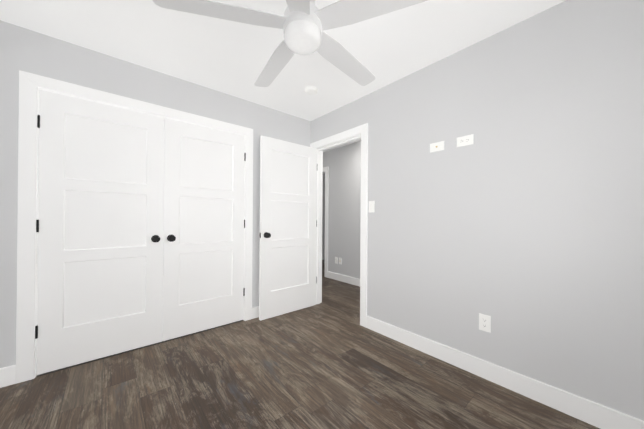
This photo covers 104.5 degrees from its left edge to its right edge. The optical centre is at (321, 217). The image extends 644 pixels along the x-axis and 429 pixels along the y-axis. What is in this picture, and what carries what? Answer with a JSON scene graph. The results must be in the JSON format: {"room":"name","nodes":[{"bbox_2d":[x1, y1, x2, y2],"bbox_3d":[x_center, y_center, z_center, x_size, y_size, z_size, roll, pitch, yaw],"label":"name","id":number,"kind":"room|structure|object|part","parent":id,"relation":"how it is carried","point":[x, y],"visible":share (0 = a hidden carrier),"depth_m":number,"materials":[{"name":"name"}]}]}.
{"room":"empty bedroom","nodes":[
{"label":"empty bedroom","id":0,"kind":"room"},
{"bbox_2d":[0,20,310,367],"bbox_3d":[-1.196,-0.082,2.539,2.635,2.440,0.115,1,0,-40],"label":"wall","id":1,"kind":"structure","parent":0,"point":[28,50],"depth_m":1.90,"materials":[{"name":"grey paint"}]},
{"bbox_2d":[35,326,37,338],"bbox_3d":[-2.026,0.810,1.772,0.012,0.089,0.045,1,0,-40],"label":"left closet door hinge","id":2,"kind":"object","parent":1,"relation":"attached to","point":[36,332],"visible":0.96,"depth_m":1.76,"materials":[{"name":"black metal"}]},
{"bbox_2d":[36,220,38,231],"bbox_3d":[-2.022,0.060,1.775,0.012,0.089,0.045,1,0,-40],"label":"left closet door hinge","id":3,"kind":"object","parent":1,"relation":"attached to","point":[37,225],"visible":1,"depth_m":1.76,"materials":[{"name":"black metal"}]},
{"bbox_2d":[37,115,39,127],"bbox_3d":[-2.017,-0.679,1.778,0.012,0.089,0.045,1,0,-40],"label":"left closet door hinge","id":4,"kind":"object","parent":1,"relation":"attached to","point":[38,121],"visible":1,"depth_m":1.76,"materials":[{"name":"black metal"}]},
{"bbox_2d":[37,89,163,374],"bbox_3d":[-1.717,0.106,2.002,0.757,2.030,0.100,1,0,-40],"label":"closet door","id":5,"kind":"structure","parent":1,"relation":"in","point":[100,232],"depth_m":1.98,"materials":[{"name":"white wood"}]},
{"bbox_3d":[-1.462,0.190,2.197,0.066,0.066,0.066,1,0,-40],"label":"knob","id":6,"kind":"part","parent":5,"relation":"part of","materials":[{"name":"black metal"}]},
{"bbox_2d":[0,306,258,387],"bbox_3d":[-1.163,1.076,2.485,2.603,0.125,0.014,1,0,-40],"label":"baseboard","id":7,"kind":"structure","parent":1,"relation":"attached to","point":[8,376],"depth_m":1.68,"materials":[{"name":"white wood"}]},
{"bbox_2d":[16,70,252,383],"bbox_3d":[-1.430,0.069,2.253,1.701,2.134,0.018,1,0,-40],"label":"trim","id":8,"kind":"structure","parent":1,"relation":"attached to","point":[30,84],"depth_m":1.74,"materials":[{"name":"white wood"}]},
{"bbox_2d":[162,118,244,340],"bbox_3d":[-1.139,0.112,2.496,0.757,2.030,0.100,1,0,-40],"label":"closet door","id":9,"kind":"structure","parent":1,"relation":"in","point":[203,248],"depth_m":2.48,"materials":[{"name":"white wood"}]},
{"bbox_3d":[-1.371,0.191,2.275,0.066,0.066,0.066,1,0,-40],"label":"knob","id":10,"kind":"part","parent":9,"relation":"part of","materials":[{"name":"black metal"}]},
{"bbox_2d":[0,0,565,151],"bbox_3d":[0.036,-1.342,3.085,5.430,0.100,5.882,1,0,-40],"label":"ceiling","id":11,"kind":"structure","parent":0,"point":[229,57],"depth_m":1.82,"materials":[{"name":"white paint"}]},
{"bbox_2d":[152,0,427,86],"bbox_3d":[-0.098,-1.100,1.363,1.353,0.399,1.352,1,0,-40],"label":"ceiling fan","id":12,"kind":"object","parent":11,"relation":"hanging from","point":[303,24],"visible":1,"depth_m":1.25,"materials":[{"name":"white plastic"}]},
{"bbox_3d":[-0.485,-1.014,1.229,0.592,0.030,0.367,1,0,-40],"label":"blade","id":13,"kind":"part","parent":12,"relation":"part of","materials":[{"name":"white wood"}]},
{"bbox_3d":[-0.308,-1.012,1.661,0.200,0.030,0.626,1,0,-40],"label":"blade","id":14,"kind":"part","parent":12,"relation":"part of","materials":[{"name":"white wood"}]},
{"bbox_3d":[-0.132,-1.013,0.930,0.502,0.030,0.504,1,0,-40],"label":"blade","id":15,"kind":"part","parent":12,"relation":"part of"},
{"bbox_3d":[0.155,-1.009,1.625,0.626,0.030,0.202,1,0,-40],"label":"blade","id":16,"kind":"part","parent":12,"relation":"part of","materials":[{"name":"white wood"}]},
{"bbox_3d":[0.263,-1.010,1.171,0.369,0.030,0.591,1,0,-40],"label":"blade","id":17,"kind":"part","parent":12,"relation":"part of","materials":[{"name":"white wood"}]},
{"bbox_2d":[305,86,317,94],"bbox_3d":[-0.109,-1.274,2.521,0.132,0.042,0.132,1,0,-40],"label":"smoke detector","id":18,"kind":"object","parent":11,"relation":"attached to","point":[311,90],"visible":1,"depth_m":2.49,"materials":[{"name":"white plastic"}]},
{"bbox_2d":[0,260,599,428],"bbox_3d":[0.020,1.198,3.076,5.430,0.100,5.882,1,0,-40],"label":"floor","id":19,"kind":"structure","parent":0,"point":[329,362],"depth_m":1.67,"materials":[{"name":"wood"}]},
{"bbox_2d":[322,174,324,259],"bbox_3d":[-0.798,-0.066,6.166,2.680,2.440,0.115,1,0,-40],"label":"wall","id":20,"kind":"structure","parent":0,"point":[323,225],"depth_m":6.81,"materials":[{"name":"grey paint"}]},
{"bbox_2d":[323,141,360,278],"bbox_3d":[0.774,-0.064,4.112,0.115,2.440,5.052,1,0,-40],"label":"wall","id":21,"kind":"structure","parent":0,"point":[343,163],"depth_m":4.45,"materials":[{"name":"grey paint"}]},
{"bbox_2d":[323,166,328,276],"bbox_3d":[-0.200,0.087,5.149,0.018,2.134,0.968,1,0,-40],"label":"door frame","id":22,"kind":"structure","parent":21,"relation":"attached to","point":[326,170],"depth_m":4.80,"materials":[{"name":"white wood"}]},
{"bbox_2d":[327,271,359,286],"bbox_3d":[1.234,1.094,3.462,0.014,0.125,3.463,1,0,-40],"label":"baseboard","id":23,"kind":"structure","parent":21,"relation":"attached to","point":[345,278],"depth_m":4.43,"materials":[{"name":"white wood"}]},
{"bbox_2d":[311,0,643,420],"bbox_3d":[0.136,-0.072,3.097,0.115,2.440,5.767,1,0,-40],"label":"wall","id":24,"kind":"structure","parent":0,"point":[520,220],"depth_m":1.62,"materials":[{"name":"grey paint"}]},
{"bbox_2d":[259,135,316,320],"bbox_3d":[-0.359,0.118,2.971,0.784,2.030,0.101,1,0,-40],"label":"door","id":25,"kind":"structure","parent":24,"relation":"in","point":[288,221],"depth_m":2.95,"materials":[{"name":"white wood"}]},
{"bbox_3d":[-0.598,0.198,2.744,0.066,0.066,0.066,1,0,-40],"label":"door knob","id":26,"kind":"part","parent":25,"relation":"part of","materials":[{"name":"black metal"}]},
{"bbox_2d":[310,123,367,327],"bbox_3d":[0.207,0.082,3.011,0.151,2.134,0.968,1,0,-40],"label":"door frame","id":27,"kind":"structure","parent":24,"relation":"attached to","point":[362,130],"depth_m":2.68,"materials":[{"name":"white wood"}]},
{"bbox_2d":[369,201,374,212],"bbox_3d":[0.507,-0.109,2.565,0.010,0.118,0.074,1,0,-40],"label":"light switch","id":28,"kind":"object","parent":24,"relation":"attached to","point":[371,205],"visible":1,"depth_m":2.56,"materials":[{"name":"white plastic"}]},
{"bbox_2d":[430,141,443,152],"bbox_3d":[0.945,-0.582,2.054,0.016,0.074,0.118,1,0,-40],"label":"outlet plate","id":29,"kind":"object","parent":24,"relation":"attached to","point":[436,146],"visible":1,"depth_m":2.05,"materials":[{"name":"white plastic"}]},
{"bbox_2d":[457,134,472,146],"bbox_3d":[1.085,-0.582,1.895,0.008,0.074,0.118,1,0,-40],"label":"electrical outlet","id":30,"kind":"object","parent":24,"relation":"attached to","point":[465,140],"visible":1,"depth_m":1.89,"materials":[{"name":"white plastic"}]},
{"bbox_2d":[479,313,490,332],"bbox_3d":[1.166,0.757,1.786,0.008,0.118,0.074,1,0,-40],"label":"electrical outlet","id":31,"kind":"object","parent":24,"relation":"attached to","point":[484,322],"visible":1,"depth_m":1.78,"materials":[{"name":"white plastic"}]},
{"bbox_2d":[366,316,643,428],"bbox_3d":[1.172,1.087,1.771,0.014,0.125,2.173,1,0,-40],"label":"baseboard","id":32,"kind":"structure","parent":24,"relation":"attached to","point":[600,416],"depth_m":1.63,"materials":[{"name":"white wood"}]}
]}

